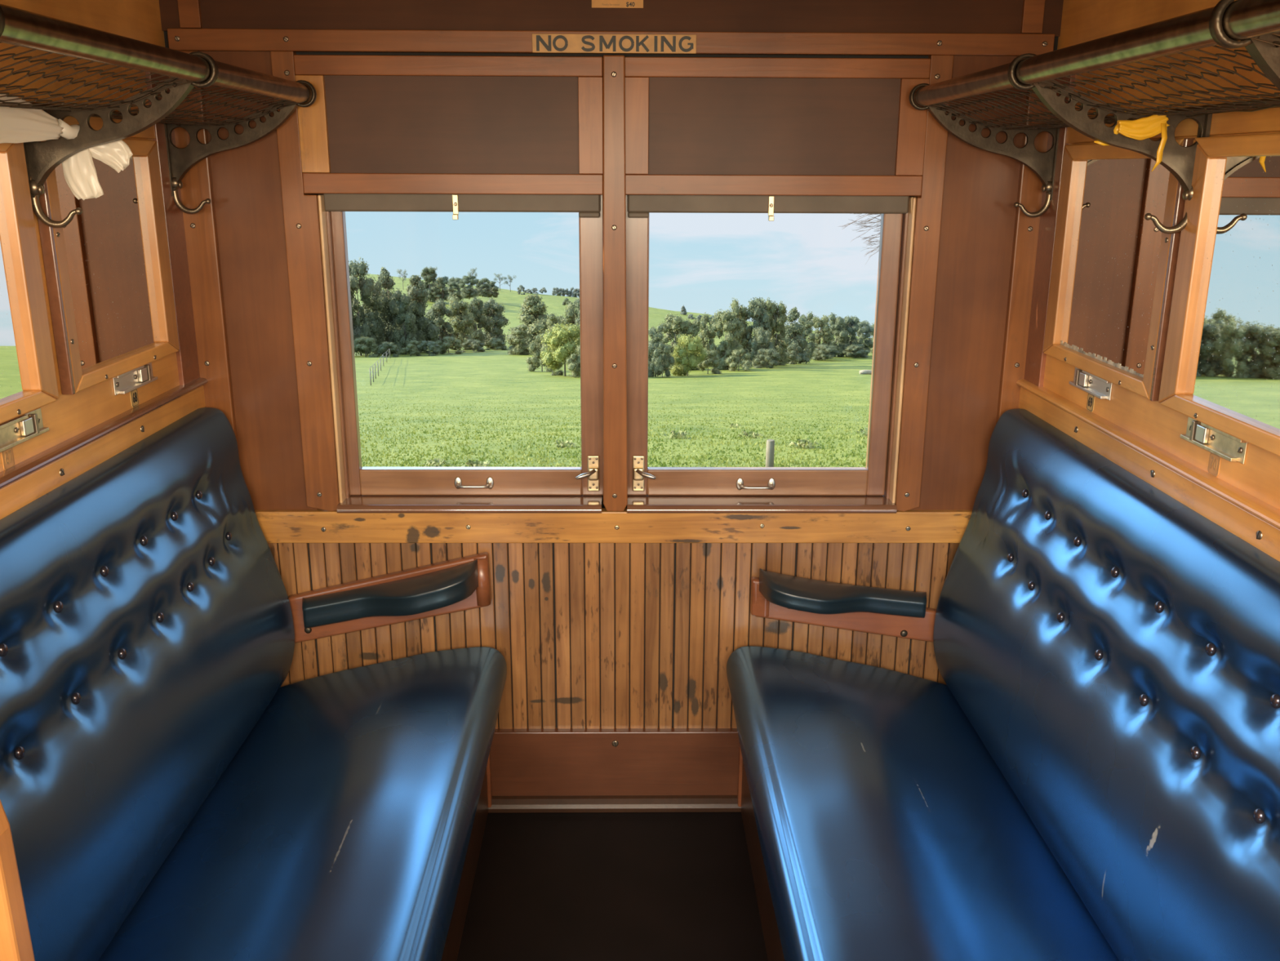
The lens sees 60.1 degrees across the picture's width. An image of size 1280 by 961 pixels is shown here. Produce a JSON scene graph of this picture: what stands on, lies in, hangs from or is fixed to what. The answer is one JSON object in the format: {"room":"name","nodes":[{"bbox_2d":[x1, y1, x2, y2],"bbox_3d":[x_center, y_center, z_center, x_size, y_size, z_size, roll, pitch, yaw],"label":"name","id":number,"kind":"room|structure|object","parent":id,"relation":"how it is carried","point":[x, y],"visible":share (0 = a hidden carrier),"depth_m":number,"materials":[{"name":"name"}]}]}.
{"room":"vehicle interior","nodes":[
{"label":"vehicle interior","id":0,"kind":"room"},
{"bbox_2d":[0,0,199,471],"bbox_3d":[-1.004,0.103,1.226,0.050,2.250,2.830,0,16,-1],"label":"wall","id":1,"kind":"structure","parent":0,"point":[67,417],"depth_m":2.07,"materials":[{"name":"brown wood"}]},
{"bbox_2d":[0,447,14,470],"bbox_3d":[-0.995,-0.035,1.743,0.002,0.035,0.031,0,16,-1],"label":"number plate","id":2,"kind":"object","parent":1,"relation":"attached to","point":[7,456],"visible":0.98,"depth_m":1.74,"materials":[{"name":"brown wood"}]},
{"bbox_2d":[0,408,48,452],"bbox_3d":[-0.989,-0.079,1.756,0.013,0.040,0.176,0,16,-1],"label":"holder","id":3,"kind":"object","parent":1,"relation":"attached to","point":[15,431],"visible":0.96,"depth_m":1.77,"materials":[{"name":"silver metal"}]},
{"bbox_2d":[0,142,58,423],"bbox_3d":[-0.982,-0.261,1.516,0.023,0.431,0.605,0,16,-1],"label":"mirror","id":4,"kind":"object","parent":1,"relation":"attached to","point":[28,377],"visible":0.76,"depth_m":1.75,"materials":[{"name":"brown wood"}]},
{"bbox_2d":[0,377,208,519],"bbox_3d":[-0.977,0.122,1.368,0.028,0.068,2.394,0,16,-1],"label":"trim","id":5,"kind":"structure","parent":1,"relation":"attached to","point":[28,480],"depth_m":1.99,"materials":[{"name":"brown wood"}]},
{"bbox_2d":[37,138,179,394],"bbox_3d":[-0.990,-0.420,2.080,0.023,0.431,0.478,0,16,-1],"label":"mirror","id":6,"kind":"object","parent":1,"relation":"attached to","point":[108,273],"visible":0.81,"depth_m":2.08,"materials":[{"name":"brown wood"}]},
{"bbox_2d":[111,362,157,395],"bbox_3d":[-0.995,-0.204,2.186,0.013,0.040,0.176,0,16,-1],"label":"latch","id":7,"kind":"object","parent":1,"relation":"attached to","point":[126,382],"visible":0.85,"depth_m":2.17,"materials":[{"name":"silver metal"}]},
{"bbox_2d":[0,4,316,227],"bbox_3d":[-0.827,-0.412,1.308,0.328,0.271,2.163,0,16,-1],"label":"luggage rack","id":8,"kind":"object","parent":1,"relation":"attached to","point":[18,27],"visible":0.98,"depth_m":1.76,"materials":[{"name":"metal"}]},
{"bbox_2d":[0,93,133,199],"bbox_3d":[-0.941,-0.511,1.705,0.095,0.161,0.313,7,17,24],"label":"cloth","id":9,"kind":"object","parent":8,"relation":"hanging from","point":[17,125],"visible":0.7,"depth_m":1.77,"materials":[{"name":"white fabric"}]},
{"bbox_2d":[159,0,1063,728],"bbox_3d":[-0.060,-0.271,2.569,1.894,2.250,0.106,0,16,-1],"label":"wall","id":10,"kind":"structure","parent":0,"point":[588,635],"depth_m":2.59,"materials":[{"name":"brown wood"}]},
{"bbox_2d":[168,50,239,454],"bbox_3d":[-0.966,-0.415,2.466,0.071,1.015,0.026,0,16,-1],"label":"trim","id":11,"kind":"structure","parent":10,"relation":"attached to","point":[201,227],"depth_m":2.44,"materials":[{"name":"red wood"}]},
{"bbox_2d":[270,51,351,511],"bbox_3d":[-0.735,-0.427,2.506,0.088,1.011,0.104,0,16,-1],"label":"trim","id":12,"kind":"structure","parent":10,"relation":"attached to","point":[307,224],"depth_m":2.48,"materials":[{"name":"red wood"}]},
{"bbox_2d":[293,54,603,512],"bbox_3d":[-0.406,-0.421,2.505,0.650,1.004,0.119,0,16,-1],"label":"window","id":13,"kind":"structure","parent":10,"relation":"in","point":[455,134],"depth_m":2.40,"materials":[{"name":"brown wood"}]},
{"bbox_2d":[293,54,603,195],"bbox_3d":[-0.404,-0.760,2.377,0.649,0.282,0.022,0,16,-1],"label":"wall panel","id":14,"kind":"object","parent":13,"relation":"attached to","point":[375,125],"depth_m":2.38,"materials":[{"name":"brown wood"}]},
{"bbox_2d":[167,28,1054,56],"bbox_3d":[-0.056,-0.923,2.335,1.860,0.043,0.028,0,16,-1],"label":"trim","id":15,"kind":"structure","parent":10,"relation":"attached to","point":[365,41],"depth_m":2.32,"materials":[{"name":"red wood"}]},
{"bbox_2d":[254,507,972,542],"bbox_3d":[-0.061,0.107,2.628,1.894,0.078,0.036,0,16,-1],"label":"trim","id":16,"kind":"structure","parent":10,"relation":"attached to","point":[277,526],"depth_m":2.61,"materials":[{"name":"brown wood"}]},
{"bbox_2d":[532,33,696,53],"bbox_3d":[-0.054,-0.916,2.323,0.344,0.037,0.003,0,16,-1],"label":"no smoking sign","id":17,"kind":"object","parent":10,"relation":"attached to","point":[541,42],"visible":1,"depth_m":2.32,"materials":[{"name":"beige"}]},
{"bbox_2d":[490,726,738,795],"bbox_3d":[-0.063,0.709,2.790,1.860,0.180,0.032,0,16,-1],"label":"baseboard","id":18,"kind":"structure","parent":10,"relation":"attached to","point":[525,762],"depth_m":2.78,"materials":[{"name":"brown wood"}]},
{"bbox_2d":[488,795,741,813],"bbox_3d":[-0.064,0.814,2.804,1.860,0.034,0.042,0,16,-1],"label":"trim","id":19,"kind":"structure","parent":10,"relation":"attached to","point":[537,803],"depth_m":2.79,"materials":[{"name":"brown wood"}]},
{"bbox_2d":[603,55,627,511],"bbox_3d":[-0.056,-0.420,2.497,0.057,1.003,0.084,0,16,-1],"label":"trim","id":20,"kind":"structure","parent":10,"relation":"attached to","point":[615,336],"depth_m":2.45,"materials":[{"name":"red wood"}]},
{"bbox_2d":[591,0,643,8],"bbox_3d":[-0.047,-1.019,2.312,0.108,0.060,0.004,0,16,-1],"label":"notice","id":21,"kind":"object","parent":10,"relation":"attached to","point":[595,3],"visible":1,"depth_m":2.32,"materials":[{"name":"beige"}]},
{"bbox_2d":[624,57,930,513],"bbox_3d":[0.288,-0.421,2.514,0.650,1.004,0.119,0,16,-1],"label":"window","id":22,"kind":"structure","parent":10,"relation":"in","point":[707,135],"depth_m":2.41,"materials":[{"name":"brown wood"}]},
{"bbox_2d":[624,57,930,195],"bbox_3d":[0.291,-0.760,2.386,0.649,0.282,0.022,0,16,-1],"label":"window panel","id":23,"kind":"object","parent":22,"relation":"attached to","point":[695,126],"depth_m":2.38,"materials":[{"name":"brown wood"}]},
{"bbox_2d":[884,55,953,511],"bbox_3d":[0.627,-0.426,2.525,0.069,1.011,0.104,0,16,-1],"label":"trim","id":24,"kind":"structure","parent":10,"relation":"attached to","point":[921,227],"depth_m":2.50,"materials":[{"name":"red wood"}]},
{"bbox_2d":[995,86,1051,423],"bbox_3d":[0.857,-0.413,2.491,0.055,1.015,0.026,0,16,-1],"label":"trim","id":25,"kind":"structure","parent":10,"relation":"attached to","point":[1029,194],"depth_m":2.47,"materials":[{"name":"red wood"}]},
{"bbox_2d":[456,811,768,960],"bbox_3d":[-0.046,1.219,1.521,2.000,0.050,2.770,0,16,-1],"label":"floor","id":26,"kind":"structure","parent":0,"point":[547,886],"depth_m":2.49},
{"bbox_2d":[0,800,35,960],"bbox_3d":[-0.828,0.682,1.258,0.316,1.119,0.035,0,16,-1],"label":"end panel","id":27,"kind":"object","parent":26,"relation":"on","point":[15,942],"visible":1,"depth_m":1.19,"materials":[{"name":"brown wood"}]},
{"bbox_2d":[0,407,506,960],"bbox_3d":[-0.653,0.518,1.986,0.689,1.042,1.401,0,16,-1],"label":"bench","id":28,"kind":"object","parent":26,"relation":"on","point":[163,796],"visible":1,"depth_m":1.91,"materials":[{"name":"blue leather"}]},
{"bbox_2d":[97,646,506,960],"bbox_3d":[-0.631,0.656,2.020,0.645,0.170,1.390,0,16,-1],"label":"seat cushion","id":29,"kind":"object","parent":28,"relation":"on","point":[333,820],"depth_m":1.97,"materials":[{"name":"blue leather"}]},
{"bbox_2d":[288,551,491,642],"bbox_3d":[-0.603,0.297,2.599,0.494,0.229,0.141,0,16,-1],"label":"armrest","id":30,"kind":"object","parent":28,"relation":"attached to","point":[463,583],"visible":0.94,"depth_m":2.60,"materials":[{"name":"black leather"}]},
{"bbox_2d":[726,408,1279,960],"bbox_3d":[0.557,0.590,1.748,0.677,1.042,1.931,0,16,-1],"label":"bench","id":31,"kind":"object","parent":26,"relation":"on","point":[1094,773],"visible":1,"depth_m":1.86,"materials":[{"name":"blue leather"}]},
{"bbox_2d":[750,568,936,641],"bbox_3d":[0.503,0.313,2.618,0.472,0.198,0.141,0,16,-1],"label":"armrest","id":32,"kind":"object","parent":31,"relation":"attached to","point":[900,613],"visible":0.95,"depth_m":2.62,"materials":[{"name":"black leather"}]},
{"bbox_2d":[726,645,1119,960],"bbox_3d":[0.541,0.728,1.781,0.645,0.170,1.920,0,16,-1],"label":"seat cushion","id":33,"kind":"object","parent":31,"relation":"on","point":[895,822],"depth_m":1.98,"materials":[{"name":"blue leather"}]},
{"bbox_2d":[1023,0,1279,509],"bbox_3d":[0.920,0.104,1.252,0.050,2.250,2.830,0,16,-1],"label":"wall","id":34,"kind":"structure","parent":0,"point":[1082,20],"depth_m":1.96,"materials":[{"name":"brown wood"}]},
{"bbox_2d":[1069,367,1112,400],"bbox_3d":[0.886,-0.194,2.181,0.013,0.040,0.176,0,16,-1],"label":"latch","id":35,"kind":"object","parent":34,"relation":"attached to","point":[1098,387],"visible":0.91,"depth_m":2.17,"materials":[{"name":"silver metal"}]},
{"bbox_2d":[909,0,1279,234],"bbox_3d":[0.742,-0.410,1.326,0.328,0.271,2.155,0,16,-1],"label":"luggage rack","id":36,"kind":"object","parent":34,"relation":"attached to","point":[1255,23],"visible":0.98,"depth_m":1.66,"materials":[{"name":"metal"}]},
{"bbox_2d":[1093,111,1169,171],"bbox_3d":[0.771,-0.533,1.740,0.108,0.092,0.034,6,17,19],"label":"cloth","id":37,"kind":"object","parent":36,"relation":"attached to","point":[1143,128],"visible":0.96,"depth_m":1.73,"materials":[{"name":"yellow fabric"}]},
{"bbox_2d":[1043,137,1195,400],"bbox_3d":[0.884,-0.413,2.087,0.023,0.431,0.518,0,16,-1],"label":"mirror","id":38,"kind":"object","parent":34,"relation":"attached to","point":[1113,274],"visible":0.84,"depth_m":2.07,"materials":[{"name":"brown wood"}]},
{"bbox_2d":[1016,378,1279,561],"bbox_3d":[0.890,0.123,1.394,0.028,0.068,2.394,0,16,-1],"label":"trim","id":39,"kind":"structure","parent":34,"relation":"attached to","point":[1246,516],"depth_m":1.85,"materials":[{"name":"brown wood"}]},
{"bbox_2d":[1180,417,1248,464],"bbox_3d":[0.892,-0.066,1.726,0.013,0.040,0.176,0,16,-1],"label":"latch","id":40,"kind":"object","parent":34,"relation":"attached to","point":[1233,449],"visible":0.88,"depth_m":1.72,"materials":[{"name":"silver metal"}]},
{"bbox_2d":[1207,452,1221,476],"bbox_3d":[0.898,-0.026,1.732,0.002,0.035,0.031,0,16,-1],"label":"number plate","id":41,"kind":"object","parent":34,"relation":"attached to","point":[1214,463],"visible":0.98,"depth_m":1.73,"materials":[{"name":"brown wood"}]},
{"bbox_2d":[1158,133,1279,457],"bbox_3d":[0.891,-0.254,1.520,0.023,0.431,0.620,0,16,-1],"label":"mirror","id":42,"kind":"object","parent":34,"relation":"attached to","point":[1221,368],"visible":1,"depth_m":1.67,"materials":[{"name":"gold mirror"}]},
{"label":"outside","id":43,"kind":"structure","parent":0,"visible":0},
{"bbox_2d":[354,273,872,466],"bbox_3d":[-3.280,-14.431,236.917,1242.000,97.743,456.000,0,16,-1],"label":"ground","id":44,"kind":"structure","parent":43,"point":[491,363],"depth_m":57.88,"materials":[{"name":"green plant"}]},
{"bbox_2d":[348,257,379,355],"bbox_3d":[-37.683,-22.951,148.278,5.220,13.738,4.642,1,16,2],"label":"tree","id":45,"kind":"object","parent":44,"relation":"on","point":[367,328],"visible":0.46,"depth_m":147.50,"materials":[{"name":"green plant"}]},
{"bbox_2d":[353,336,380,357],"bbox_3d":[-34.797,-16.708,140.070,3.717,2.955,3.342,10,18,30],"label":"shrub","id":46,"kind":"object","parent":44,"relation":"on","point":[367,342],"visible":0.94,"depth_m":139.79,"materials":[{"name":"green plant"}]},
{"bbox_2d":[358,274,386,355],"bbox_3d":[-36.765,-22.500,152.074,3.966,11.690,4.197,-10,19,-32],"label":"tree","id":47,"kind":"object","parent":44,"relation":"on","point":[375,304],"visible":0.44,"depth_m":151.19,"materials":[{"name":"green plant"}]},
{"bbox_2d":[376,341,399,357],"bbox_3d":[-32.123,-16.627,140.460,2.879,2.249,3.068,13,20,38],"label":"shrub","id":48,"kind":"object","parent":44,"relation":"on","point":[383,348],"visible":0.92,"depth_m":140.10,"materials":[{"name":"green plant"}]},
{"bbox_2d":[371,266,414,353],"bbox_3d":[-35.250,-23.452,155.867,6.564,13.159,6.652,11,19,34],"label":"tree","id":49,"kind":"object","parent":44,"relation":"on","point":[388,314],"visible":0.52,"depth_m":154.17,"materials":[{"name":"green plant"}]},
{"bbox_2d":[391,288,417,355],"bbox_3d":[-32.334,-21.646,152.498,3.519,9.773,4.269,-13,21,-40],"label":"tree","id":50,"kind":"object","parent":44,"relation":"on","point":[402,340],"visible":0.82,"depth_m":151.89,"materials":[{"name":"green plant"}]},
{"bbox_2d":[397,339,421,355],"bbox_3d":[-30.194,-17.459,146.068,3.352,2.365,3.696,6,17,18],"label":"shrub","id":51,"kind":"object","parent":44,"relation":"on","point":[411,348],"visible":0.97,"depth_m":145.04,"materials":[{"name":"green plant"}]},
{"bbox_2d":[405,274,440,352],"bbox_3d":[-32.667,-23.349,160.110,6.315,12.911,6.307,-14,21,-41],"label":"tree","id":52,"kind":"object","parent":44,"relation":"on","point":[427,331],"visible":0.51,"depth_m":158.75,"materials":[{"name":"green plant"}]},
{"bbox_2d":[415,340,440,355],"bbox_3d":[-27.900,-17.461,146.138,3.510,2.310,3.293,0,16,-1],"label":"shrub","id":53,"kind":"object","parent":44,"relation":"on","point":[431,345],"visible":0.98,"depth_m":145.47,"materials":[{"name":"green plant"}]},
{"bbox_2d":[419,266,437,302],"bbox_3d":[-60.546,-56.413,318.561,5.501,10.379,6.185,2,16,6],"label":"tree","id":54,"kind":"object","parent":44,"relation":"on","point":[428,275],"visible":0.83,"depth_m":317.42,"materials":[{"name":"green plant"}]},
{"bbox_2d":[422,458,453,466],"bbox_3d":[-3.360,-0.277,18.414,0.623,0.126,0.524,0,16,-1],"label":"weed","id":55,"kind":"object","parent":44,"relation":"on","point":[439,463],"visible":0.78,"depth_m":18.37,"materials":[{"name":"green plant"}]},
{"bbox_2d":[431,275,449,301],"bbox_3d":[-56.446,-54.693,317.174,6.144,7.635,5.956,3,16,9],"label":"tree","id":56,"kind":"object","parent":44,"relation":"on","point":[440,282],"visible":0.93,"depth_m":315.95,"materials":[{"name":"green plant"}]},
{"bbox_2d":[425,298,456,351],"bbox_3d":[-30.271,-23.050,167.560,4.822,8.716,4.674,-4,16,-16],"label":"tree","id":57,"kind":"object","parent":44,"relation":"on","point":[438,308],"visible":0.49,"depth_m":166.21,"materials":[{"name":"green plant"}]},
{"bbox_2d":[435,336,464,354],"bbox_3d":[-26.646,-18.698,153.383,3.931,2.947,4.190,4,16,13],"label":"shrub","id":58,"kind":"object","parent":44,"relation":"on","point":[446,344],"visible":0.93,"depth_m":153.01,"materials":[{"name":"green plant"}]},
{"bbox_2d":[446,276,463,301],"bbox_3d":[-51.778,-53.389,310.358,5.348,7.328,6.013,3,16,8],"label":"tree","id":59,"kind":"object","parent":44,"relation":"on","point":[453,282],"visible":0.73,"depth_m":308.70,"materials":[{"name":"green plant"}]},
{"bbox_2d":[446,294,475,350],"bbox_3d":[-28.508,-24.537,174.647,5.254,9.397,6.374,-1,16,-5],"label":"tree","id":60,"kind":"object","parent":44,"relation":"on","point":[461,322],"visible":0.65,"depth_m":173.68,"materials":[{"name":"green plant"}]},
{"bbox_2d":[458,275,479,299],"bbox_3d":[-46.776,-52.851,302.636,6.212,6.799,5.524,-10,19,-33],"label":"tree","id":61,"kind":"object","parent":44,"relation":"on","point":[468,291],"visible":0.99,"depth_m":301.26,"materials":[{"name":"green plant"}]},
{"bbox_2d":[460,338,484,352],"bbox_3d":[-24.733,-19.990,164.667,3.954,2.272,3.710,4,16,13],"label":"shrub","id":62,"kind":"object","parent":44,"relation":"on","point":[469,344],"visible":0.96,"depth_m":164.11,"materials":[{"name":"green plant"}]},
{"bbox_2d":[466,295,487,349],"bbox_3d":[-27.025,-25.728,182.233,3.651,9.582,4.428,10,18,31],"label":"tree","id":63,"kind":"object","parent":44,"relation":"on","point":[475,311],"visible":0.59,"depth_m":181.43,"materials":[{"name":"green plant"}]},
{"bbox_2d":[460,459,493,466],"bbox_3d":[-2.688,-0.243,18.127,0.573,0.129,0.529,0,16,-1],"label":"weed","id":64,"kind":"object","parent":44,"relation":"on","point":[473,464],"visible":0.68,"depth_m":18.19,"materials":[{"name":"green plant"}]},
{"bbox_2d":[474,277,491,297],"bbox_3d":[-47.135,-57.669,330.205,6.225,5.919,5.883,5,16,16],"label":"tree","id":65,"kind":"object","parent":44,"relation":"on","point":[481,284],"visible":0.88,"depth_m":328.85,"materials":[{"name":"green plant"}]},
{"bbox_2d":[484,280,499,297],"bbox_3d":[-45.111,-58.233,336.634,5.103,5.728,6.190,-14,21,-42],"label":"tree","id":66,"kind":"object","parent":44,"relation":"on","point":[494,289],"visible":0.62,"depth_m":335.67,"materials":[{"name":"green plant"}]},
{"bbox_2d":[482,297,510,349],"bbox_3d":[-24.670,-26.046,185.723,5.214,9.248,6.325,9,18,28],"label":"tree","id":67,"kind":"object","parent":44,"relation":"on","point":[495,311],"visible":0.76,"depth_m":184.70,"materials":[{"name":"green plant"}]},
{"bbox_2d":[485,337,507,350],"bbox_3d":[-22.696,-21.561,175.757,3.600,2.318,3.837,-15,22,-43],"label":"shrub","id":68,"kind":"object","parent":44,"relation":"on","point":[492,343],"visible":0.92,"depth_m":175.25,"materials":[{"name":"green plant"}]},
{"bbox_2d":[505,323,531,355],"bbox_3d":[-15.962,-18.473,146.006,3.786,4.524,4.593,-4,16,-14],"label":"tree","id":69,"kind":"object","parent":44,"relation":"on","point":[519,334],"visible":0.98,"depth_m":145.00,"materials":[{"name":"green plant"}]},
{"bbox_2d":[502,294,549,345],"bbox_3d":[-14.116,-20.789,152.220,8.162,9.504,8.152,-7,17,-23],"label":"tree","id":70,"kind":"object","parent":44,"relation":"on","point":[533,308],"visible":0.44,"depth_m":151.22,"materials":[{"name":"green plant"}]},
{"bbox_2d":[525,331,553,372],"bbox_3d":[-8.744,-11.312,97.952,2.804,4.000,2.989,-1,16,-6],"label":"bush","id":71,"kind":"object","parent":44,"relation":"on","point":[535,348],"visible":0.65,"depth_m":97.33,"materials":[{"name":"green plant"}]},
{"bbox_2d":[543,311,564,340],"bbox_3d":[-10.107,-17.779,136.544,4.298,6.101,3.543,7,17,23],"label":"tree","id":72,"kind":"object","parent":44,"relation":"on","point":[553,320],"visible":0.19,"depth_m":135.46,"materials":[{"name":"green plant"}]},
{"bbox_2d":[539,323,580,376],"bbox_3d":[-5.582,-9.883,86.479,4.390,4.801,3.947,-5,17,-19],"label":"bush","id":73,"kind":"object","parent":44,"relation":"on","point":[562,348],"visible":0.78,"depth_m":85.75,"materials":[{"name":"green plant"}]},
{"bbox_2d":[562,300,578,362],"bbox_3d":[-6.674,-14.901,113.711,3.408,7.037,4.134,3,16,11],"label":"tree","id":74,"kind":"object","parent":44,"relation":"on","point":[571,314],"visible":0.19,"depth_m":112.60,"materials":[{"name":"green plant"}]},
{"bbox_2d":[564,344,580,377],"bbox_3d":[-4.387,-8.983,83.670,2.745,2.907,2.490,8,17,24],"label":"bush","id":75,"kind":"object","parent":44,"relation":"on","point":[573,362],"visible":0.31,"depth_m":83.51,"materials":[{"name":"green plant"}]},
{"bbox_2d":[648,323,665,377],"bbox_3d":[1.151,-10.118,86.707,2.403,4.383,1.981,14,21,40],"label":"tree","id":76,"kind":"object","parent":44,"relation":"on","point":[657,336],"visible":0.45,"depth_m":86.04,"materials":[{"name":"green plant"}]},
{"bbox_2d":[649,341,675,377],"bbox_3d":[1.761,-9.247,85.244,2.052,3.057,1.861,-3,16,-11],"label":"bush","id":77,"kind":"object","parent":44,"relation":"on","point":[661,362],"visible":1,"depth_m":84.81,"materials":[{"name":"green plant"}]},
{"bbox_2d":[659,312,688,369],"bbox_3d":[3.094,-11.966,97.906,3.009,5.613,2.916,-12,20,-37],"label":"tree","id":78,"kind":"object","parent":44,"relation":"on","point":[675,324],"visible":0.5,"depth_m":97.40,"materials":[{"name":"green plant"}]},
{"bbox_2d":[670,333,707,376],"bbox_3d":[3.890,-9.769,87.913,2.739,3.797,3.047,-6,17,-21],"label":"bush","id":79,"kind":"object","parent":44,"relation":"on","point":[695,353],"visible":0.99,"depth_m":87.18,"materials":[{"name":"green plant"}]},
{"bbox_2d":[677,317,702,369],"bbox_3d":[4.580,-11.826,98.020,2.313,5.222,2.386,-15,22,-43],"label":"tree","id":80,"kind":"object","parent":44,"relation":"on","point":[692,328],"visible":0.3,"depth_m":97.30,"materials":[{"name":"green plant"}]},
{"bbox_2d":[697,311,717,366],"bbox_3d":[6.322,-12.970,103.890,2.253,5.649,2.384,-10,19,-33],"label":"tree","id":81,"kind":"object","parent":44,"relation":"on","point":[704,333],"visible":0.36,"depth_m":103.11,"materials":[{"name":"green plant"}]},
{"bbox_2d":[696,349,721,373],"bbox_3d":[5.709,-9.569,90.749,2.197,2.365,1.975,-1,16,-6],"label":"bush","id":82,"kind":"object","parent":44,"relation":"on","point":[709,362],"visible":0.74,"depth_m":90.59,"materials":[{"name":"green plant"}]},
{"bbox_2d":[707,308,743,369],"bbox_3d":[7.542,-12.288,97.932,3.077,5.887,2.737,12,20,37],"label":"tree","id":83,"kind":"object","parent":44,"relation":"on","point":[729,324],"visible":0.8,"depth_m":97.33,"materials":[{"name":"green plant"}]},
{"bbox_2d":[726,297,751,365],"bbox_3d":[9.455,-13.990,106.765,2.661,7.202,3.228,2,16,8],"label":"tree","id":84,"kind":"object","parent":44,"relation":"on","point":[741,312],"visible":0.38,"depth_m":106.14,"materials":[{"name":"green plant"}]},
{"bbox_2d":[724,347,752,371],"bbox_3d":[8.494,-10.285,95.466,2.606,2.244,2.363,3,16,11],"label":"bush","id":85,"kind":"object","parent":44,"relation":"on","point":[732,361],"visible":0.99,"depth_m":95.28,"materials":[{"name":"green plant"}]},
{"bbox_2d":[743,297,772,365],"bbox_3d":[11.119,-13.947,106.845,3.060,7.519,2.966,4,16,13],"label":"tree","id":86,"kind":"object","parent":44,"relation":"on","point":[756,310],"visible":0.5,"depth_m":105.93,"materials":[{"name":"green plant"}]},
{"bbox_2d":[750,327,774,366],"bbox_3d":[11.599,-12.174,104.356,2.469,4.562,2.746,4,16,12],"label":"bush","id":87,"kind":"object","parent":44,"relation":"on","point":[760,335],"visible":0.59,"depth_m":103.48,"materials":[{"name":"green plant"}]},
{"bbox_2d":[752,347,781,368],"bbox_3d":[11.678,-11.042,101.690,2.666,2.345,2.397,11,19,34],"label":"bush","id":88,"kind":"object","parent":44,"relation":"on","point":[771,356],"visible":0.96,"depth_m":101.06,"materials":[{"name":"green plant"}]},
{"bbox_2d":[761,297,776,364],"bbox_3d":[12.361,-14.599,110.192,2.534,7.357,2.849,2,16,7],"label":"tree","id":89,"kind":"object","parent":44,"relation":"on","point":[767,304],"visible":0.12,"depth_m":109.20,"materials":[{"name":"green plant"}]},
{"bbox_2d":[765,439,774,466],"bbox_3d":[2.003,-0.227,17.105,0.131,0.815,0.131,0,16,-1],"label":"fence post","id":90,"kind":"object","parent":44,"relation":"on","point":[770,451],"visible":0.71,"depth_m":17.00,"materials":[{"name":"grey wood"}]},
{"bbox_2d":[769,300,789,365],"bbox_3d":[13.620,-14.441,110.251,2.644,6.989,2.973,3,16,10],"label":"tree","id":91,"kind":"object","parent":44,"relation":"on","point":[780,313],"visible":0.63,"depth_m":109.59,"materials":[{"name":"green plant"}]},
{"bbox_2d":[783,306,811,364],"bbox_3d":[16.050,-15.178,117.928,4.229,6.611,4.173,-13,21,-39],"label":"tree","id":92,"kind":"object","parent":44,"relation":"on","point":[795,330],"visible":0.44,"depth_m":116.91,"materials":[{"name":"green plant"}]},
{"bbox_2d":[785,342,809,364],"bbox_3d":[16.112,-12.998,114.673,2.884,2.562,2.615,-11,19,-36],"label":"bush","id":93,"kind":"object","parent":44,"relation":"on","point":[794,355],"visible":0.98,"depth_m":114.43,"materials":[{"name":"green plant"}]},
{"bbox_2d":[787,437,818,448],"bbox_3d":[3.354,-0.750,22.740,0.659,0.159,0.724,0,16,-1],"label":"weed","id":94,"kind":"object","parent":44,"relation":"on","point":[803,442],"visible":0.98,"depth_m":22.65,"materials":[{"name":"green plant"}]},
{"bbox_2d":[797,311,815,362],"bbox_3d":[19.205,-16.647,129.359,3.279,6.285,2.703,15,21,42],"label":"tree","id":95,"kind":"object","parent":44,"relation":"on","point":[807,323],"visible":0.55,"depth_m":128.44,"materials":[{"name":"green plant"}]},
{"bbox_2d":[806,314,835,358],"bbox_3d":[22.208,-17.531,137.019,3.234,5.929,3.336,-14,21,-41],"label":"tree","id":96,"kind":"object","parent":44,"relation":"on","point":[823,323],"visible":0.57,"depth_m":136.09,"materials":[{"name":"green plant"}]},
{"bbox_2d":[812,343,840,360],"bbox_3d":[22.504,-15.381,133.936,3.162,2.283,3.517,-5,16,-17],"label":"bush","id":97,"kind":"object","parent":44,"relation":"on","point":[830,352],"visible":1,"depth_m":133.16,"materials":[{"name":"green plant"}]},
{"bbox_2d":[828,312,849,356],"bbox_3d":[25.043,-18.305,140.732,3.221,6.108,3.907,-10,19,-32],"label":"tree","id":98,"kind":"object","parent":44,"relation":"on","point":[836,323],"visible":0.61,"depth_m":140.00,"materials":[{"name":"green plant"}]},
{"bbox_2d":[837,315,863,356],"bbox_3d":[27.092,-18.486,142.659,3.132,5.731,3.521,-1,16,-6],"label":"tree","id":99,"kind":"object","parent":44,"relation":"on","point":[851,325],"visible":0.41,"depth_m":141.92,"materials":[{"name":"green plant"}]},
{"bbox_2d":[842,343,870,357],"bbox_3d":[27.466,-16.134,139.301,3.667,2.008,3.297,-8,18,-27],"label":"bush","id":100,"kind":"object","parent":44,"relation":"on","point":[857,350],"visible":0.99,"depth_m":138.77,"materials":[{"name":"green plant"}]},
{"bbox_2d":[838,213,881,257],"bbox_3d":[3.581,-2.937,15.776,2.011,6.164,0.545,2,16,5],"label":"bare tree","id":101,"kind":"object","parent":44,"relation":"on","point":[873,217],"visible":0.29,"depth_m":15.66,"materials":[{"name":"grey plant"}]},
{"bbox_2d":[855,320,874,355],"bbox_3d":[29.387,-18.738,146.503,2.775,5.140,3.120,-6,17,-23],"label":"tree","id":102,"kind":"object","parent":44,"relation":"on","point":[864,327],"visible":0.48,"depth_m":145.57,"materials":[{"name":"green plant"}]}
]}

